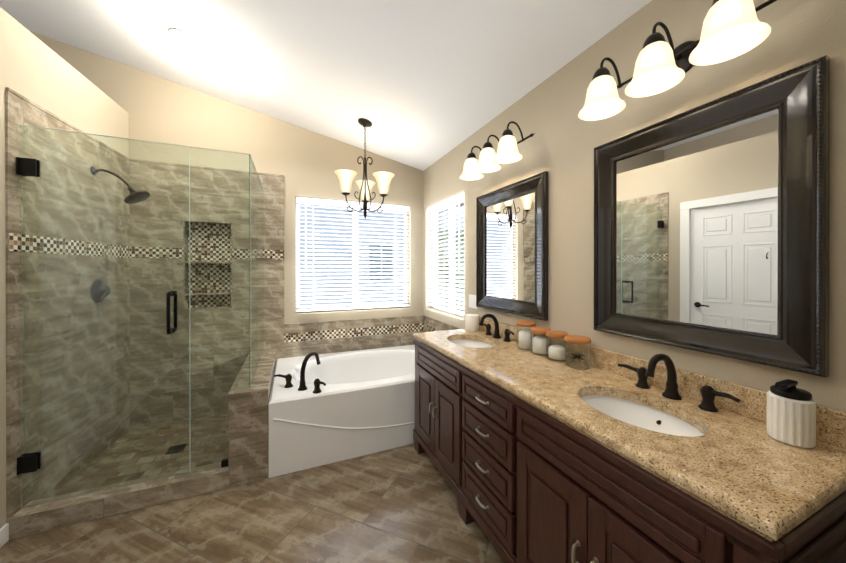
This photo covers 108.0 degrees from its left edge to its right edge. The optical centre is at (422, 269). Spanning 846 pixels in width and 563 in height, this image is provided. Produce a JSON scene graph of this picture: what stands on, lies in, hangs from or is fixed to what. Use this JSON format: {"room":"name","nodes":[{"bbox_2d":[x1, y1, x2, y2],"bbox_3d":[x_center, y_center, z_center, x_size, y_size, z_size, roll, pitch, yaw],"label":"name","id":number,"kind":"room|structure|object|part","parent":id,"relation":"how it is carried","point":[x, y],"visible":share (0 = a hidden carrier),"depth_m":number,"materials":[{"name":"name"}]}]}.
{"room":"bathroom","nodes":[
{"label":"bathroom","id":0,"kind":"room"},
{"bbox_2d":[0,7,128,527],"bbox_3d":[-1.757,0.039,0.265,0.120,2.730,4.950,0,0,-19],"label":"wall","id":1,"kind":"structure","parent":0,"point":[35,69],"depth_m":1.76,"materials":[{"name":"beige paint"}]},
{"bbox_2d":[0,523,8,547],"bbox_3d":[-0.214,1.359,0.218,2.764,0.090,3.848,0,0,-19],"label":"baseboard","id":2,"kind":"structure","parent":1,"relation":"attached to","point":[4,534],"depth_m":1.56,"materials":[{"name":"white paint"}]},
{"bbox_2d":[5,87,129,518],"bbox_3d":[-2.324,0.230,2.106,0.014,2.340,1.100,0,0,-19],"label":"wall tiles","id":3,"kind":"structure","parent":1,"relation":"attached to","point":[20,109],"depth_m":1.90,"materials":[{"name":"tile"}]},
{"bbox_2d":[90,166,149,302],"bbox_3d":[-2.207,-0.243,2.270,0.321,0.975,0.215,0,0,-19],"label":"shower head","id":4,"kind":"object","parent":3,"relation":"attached to","point":[134,196],"depth_m":2.23},
{"bbox_2d":[30,31,423,323],"bbox_3d":[-2.193,-0.476,2.839,5.014,3.750,0.150,0,0,-23],"label":"wall","id":5,"kind":"structure","parent":0,"point":[306,163],"depth_m":3.02,"materials":[{"name":"beige paint"}]},
{"bbox_2d":[130,159,422,428],"bbox_3d":[-1.287,0.228,3.215,2.754,2.340,0.163,0,0,-23],"label":"wall tile","id":6,"kind":"structure","parent":5,"relation":"attached to","point":[293,339],"depth_m":2.86,"materials":[{"name":"tile"}]},
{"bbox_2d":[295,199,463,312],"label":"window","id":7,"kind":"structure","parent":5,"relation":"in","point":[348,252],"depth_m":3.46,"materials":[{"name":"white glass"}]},
{"bbox_3d":[-0.769,-0.145,3.485,1.249,1.201,0.050,0,0,-23],"label":"back window sash","id":8,"kind":"part","parent":7,"relation":"part of","materials":[{"name":"white plastic"}]},
{"bbox_2d":[296,197,409,311],"bbox_3d":[-0.739,-0.151,3.413,1.241,1.185,0.074,0,0,-23],"label":"window blind","id":9,"kind":"object","parent":7,"relation":"attached to","point":[335,203],"visible":0.9,"depth_m":3.38,"materials":[{"name":"white plastic"}]},
{"bbox_2d":[228,349,275,487],"bbox_3d":[-1.354,1.099,2.510,0.230,0.600,1.095,0,0,-23],"label":"wall","id":10,"kind":"structure","parent":0,"point":[248,436],"depth_m":2.02,"materials":[{"name":"tile"}]},
{"bbox_2d":[0,444,504,562],"bbox_3d":[-1.199,1.454,0.494,5.014,0.100,5.250,0,0,-23],"label":"floor","id":11,"kind":"structure","parent":0,"point":[397,505],"depth_m":1.67,"materials":[{"name":"tile"}]},
{"bbox_2d":[6,414,228,539],"bbox_3d":[-1.917,1.345,2.275,1.000,0.110,1.090,0,0,-23],"label":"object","id":12,"kind":"structure","parent":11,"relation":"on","point":[32,520],"depth_m":1.94,"materials":[{"name":"tile"}]},
{"bbox_2d":[16,125,263,507],"bbox_3d":[-1.845,0.258,2.296,1.088,2.060,1.095,0,0,-23],"label":"glass","id":13,"kind":"object","parent":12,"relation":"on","point":[27,462],"visible":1,"depth_m":1.85,"materials":[{"name":"green"}]},
{"bbox_3d":[-1.424,0.712,1.958,0.314,1.154,0.142,0,0,-23],"label":"handle","id":14,"kind":"part","parent":13,"relation":"part of","materials":[{"name":"black metal"}]},
{"bbox_2d":[268,344,414,477],"bbox_3d":[-0.509,1.019,2.843,1.579,0.759,1.134,0,0,-23],"label":"tub","id":15,"kind":"object","parent":11,"relation":"on","point":[327,408],"visible":0.75,"depth_m":2.31,"materials":[{"name":"white ceramic"}]},
{"bbox_2d":[274,352,325,393],"bbox_3d":[-0.905,0.765,2.247,0.347,0.249,0.347,0,0,-23],"label":"faucet","id":16,"kind":"object","parent":15,"relation":"on","point":[319,387],"depth_m":2.27,"materials":[{"name":"brown metal"}]},
{"bbox_2d":[413,338,845,562],"bbox_3d":[0.553,0.971,1.606,0.610,0.860,1.969,0,0,-23],"label":"bathroom vanity","id":17,"kind":"object","parent":11,"relation":"on","point":[608,456],"depth_m":1.08,"materials":[{"name":"brown wood"}]},
{"bbox_2d":[413,330,845,541],"bbox_3d":[0.571,0.521,1.615,0.573,0.040,1.965,0,0,-23],"label":"countertop","id":18,"kind":"structure","parent":17,"relation":"on","point":[774,487],"depth_m":0.88,"materials":[{"name":"beige stone"}]},
{"bbox_2d":[449,338,492,349],"bbox_3d":[0.332,0.603,2.155,0.325,0.150,0.434,0,0,-23],"label":"sink","id":19,"kind":"object","parent":18,"relation":"in","point":[470,342],"depth_m":2.33,"materials":[{"name":"white ceramic"}]},
{"bbox_2d":[465,314,478,330],"bbox_3d":[0.401,0.436,2.516,0.112,0.125,0.112,0,0,-23],"label":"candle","id":20,"kind":"object","parent":18,"relation":"on","point":[471,322],"visible":1,"depth_m":2.47,"materials":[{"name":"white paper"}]},
{"bbox_2d":[477,314,516,341],"bbox_3d":[0.484,0.411,2.219,0.183,0.178,0.412,0,0,-23],"label":"faucet","id":21,"kind":"object","parent":18,"relation":"on","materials":[{"name":"black metal"}]},
{"bbox_2d":[516,320,535,350],"bbox_3d":[0.649,0.416,1.937,0.116,0.167,0.116,0,0,-23],"label":"jar","id":22,"kind":"object","parent":18,"relation":"on","point":[524,342],"visible":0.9,"depth_m":1.90,"materials":[{"name":"clear glass"}]},
{"bbox_2d":[530,327,550,355],"bbox_3d":[0.697,0.426,1.824,0.116,0.147,0.116,0,0,-23],"label":"jar","id":23,"kind":"object","parent":18,"relation":"on","point":[539,345],"visible":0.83,"depth_m":1.79,"materials":[{"name":"clear glass"}]},
{"bbox_2d":[546,331,568,361],"bbox_3d":[0.746,0.426,1.709,0.116,0.147,0.116,0,0,-23],"label":"jar","id":24,"kind":"object","parent":18,"relation":"on","point":[556,352],"visible":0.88,"depth_m":1.68,"materials":[{"name":"clear glass"}]},
{"bbox_2d":[564,335,590,368],"bbox_3d":[0.797,0.427,1.587,0.125,0.147,0.125,0,0,-23],"label":"jar","id":25,"kind":"object","parent":18,"relation":"on","point":[577,339],"visible":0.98,"depth_m":1.58,"materials":[{"name":"clear glass"}]},
{"bbox_2d":[577,390,708,441],"bbox_3d":[0.771,0.605,1.119,0.325,0.150,0.434,0,0,-23],"label":"sink","id":26,"kind":"object","parent":18,"relation":"in","point":[670,425],"depth_m":1.22,"materials":[{"name":"white ceramic"}]},
{"bbox_2d":[617,354,744,413],"bbox_3d":[0.923,0.413,1.183,0.183,0.178,0.412,0,0,-23],"label":"faucet","id":27,"kind":"object","parent":18,"relation":"on","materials":[{"name":"black metal"}]},
{"bbox_2d":[767,379,815,447],"bbox_3d":[1.071,0.414,0.899,0.108,0.175,0.093,0,0,-23],"label":"soap dispenser","id":28,"kind":"object","parent":18,"relation":"on","point":[791,414],"visible":1,"depth_m":0.88,"materials":[{"name":"white ceramic"}]},
{"bbox_2d":[0,0,651,170],"bbox_3d":[-1.199,-1.776,0.488,5.014,1.271,5.250,0,0,-23],"label":"ceiling","id":29,"kind":"structure","parent":0,"point":[422,85],"depth_m":2.06,"materials":[{"name":"white paint"}]},
{"bbox_2d":[168,28,201,50],"bbox_3d":[-1.663,-1.611,2.154,0.190,0.059,0.194,0,0,-23],"label":"recessed light","id":30,"kind":"object","parent":29,"relation":"in","point":[185,37],"visible":0.96,"depth_m":2.15,"materials":[{"name":"grey"}]},
{"bbox_2d":[334,118,393,218],"bbox_3d":[-0.562,-0.907,2.836,0.516,0.902,0.511,0,0,-23],"label":"chandelier","id":31,"kind":"object","parent":29,"relation":"hanging from","point":[365,184],"visible":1,"depth_m":2.74,"materials":[{"name":"brown metal"}]},
{"bbox_3d":[-0.562,-0.757,2.836,0.516,0.176,0.511,0,0,-23],"label":"lamp shade","id":32,"kind":"part","parent":31,"relation":"part of","materials":[{"name":"white glass"}]},
{"bbox_2d":[424,0,845,411],"bbox_3d":[1.041,-0.473,1.438,0.150,3.750,5.250,0,0,-23],"label":"wall","id":33,"kind":"structure","parent":0,"point":[562,143],"depth_m":1.47,"materials":[{"name":"beige paint"}]},
{"bbox_2d":[423,315,460,331],"bbox_3d":[0.225,0.826,3.159,0.014,0.545,1.130,0,0,-23],"label":"wall tiles","id":34,"kind":"structure","parent":33,"relation":"attached to","point":[430,324],"depth_m":3.38,"materials":[{"name":"tile"}]},
{"bbox_2d":[433,201,463,316],"bbox_3d":[0.313,-0.127,3.263,0.050,1.186,0.872,0,0,-23],"label":"window","id":35,"kind":"structure","parent":33,"relation":"in","point":[440,217],"depth_m":3.39,"materials":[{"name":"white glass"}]},
{"bbox_2d":[427,192,463,314],"bbox_3d":[0.241,-0.147,3.232,0.074,1.143,0.864,0,0,-23],"label":"window blind","id":36,"kind":"object","parent":35,"relation":"attached to","point":[453,200],"visible":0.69,"depth_m":3.20,"materials":[{"name":"white plastic"}]},
{"bbox_3d":[0.313,-0.127,3.263,0.050,1.186,0.872,0,0,-23],"label":"right window sash","id":37,"kind":"part","parent":35,"relation":"part of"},
{"bbox_2d":[469,294,476,308],"bbox_3d":[0.430,0.282,2.677,0.010,0.115,0.125,0,0,-23],"label":"electrical outlet plate","id":38,"kind":"object","parent":33,"relation":"attached to","point":[472,301],"visible":0.98,"depth_m":2.67,"materials":[{"name":"white plastic"}]},
{"bbox_2d":[459,121,534,180],"bbox_3d":[0.496,-0.828,2.177,0.273,0.248,0.638,0,0,-23],"label":"sconce","id":39,"kind":"object","parent":33,"relation":"attached to","point":[490,159],"visible":1,"depth_m":2.10,"materials":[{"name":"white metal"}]},
{"bbox_3d":[0.455,-0.774,2.160,0.184,0.140,0.614,0,0,-23],"label":"lamp shade","id":40,"kind":"part","parent":39,"relation":"part of","materials":[{"name":"white glass"}]},
{"bbox_2d":[476,171,547,320],"bbox_3d":[0.604,-0.141,2.224,0.039,0.913,0.755,0,0,-23],"label":"mirror","id":41,"kind":"object","parent":33,"relation":"attached to","point":[511,248],"visible":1,"depth_m":2.15,"materials":[{"name":"black mirror"}]},
{"bbox_3d":[0.618,-0.141,2.230,0.004,0.715,0.557,0,0,-23],"label":"glass","id":42,"kind":"part","parent":41,"relation":"part of","materials":[{"name":"white"}]},
{"bbox_2d":[501,322,845,449],"bbox_3d":[0.825,0.451,1.723,0.021,0.100,1.964,0,0,-23],"label":"backsplash","id":43,"kind":"structure","parent":33,"relation":"attached to","point":[830,422],"depth_m":1.07,"materials":[{"name":"beige stone"}]},
{"bbox_2d":[578,0,776,120],"bbox_3d":[0.916,-0.826,1.184,0.273,0.248,0.638,0,0,-23],"label":"sconce","id":44,"kind":"object","parent":33,"relation":"attached to","point":[731,29],"visible":1,"depth_m":1.12,"materials":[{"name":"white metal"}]},
{"bbox_2d":[593,55,829,377],"bbox_3d":[1.024,-0.152,1.231,0.039,0.931,0.741,0,0,-23],"label":"mirror","id":45,"kind":"object","parent":33,"relation":"attached to","point":[712,227],"visible":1,"depth_m":1.10,"materials":[{"name":"black mirror"}]},
{"bbox_3d":[1.038,-0.152,1.237,0.004,0.733,0.543,0,0,-23],"label":"glass","id":46,"kind":"part","parent":45,"relation":"part of","materials":[{"name":"white"}]},
{"label":"outside","id":47,"kind":"structure","parent":0,"visible":0},
{"bbox_2d":[456,229,463,310],"bbox_3d":[4.880,0.297,3.429,6.400,4.200,10.620,0,0,-23],"label":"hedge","id":48,"kind":"object","parent":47,"point":[462,239],"depth_m":7.38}
]}

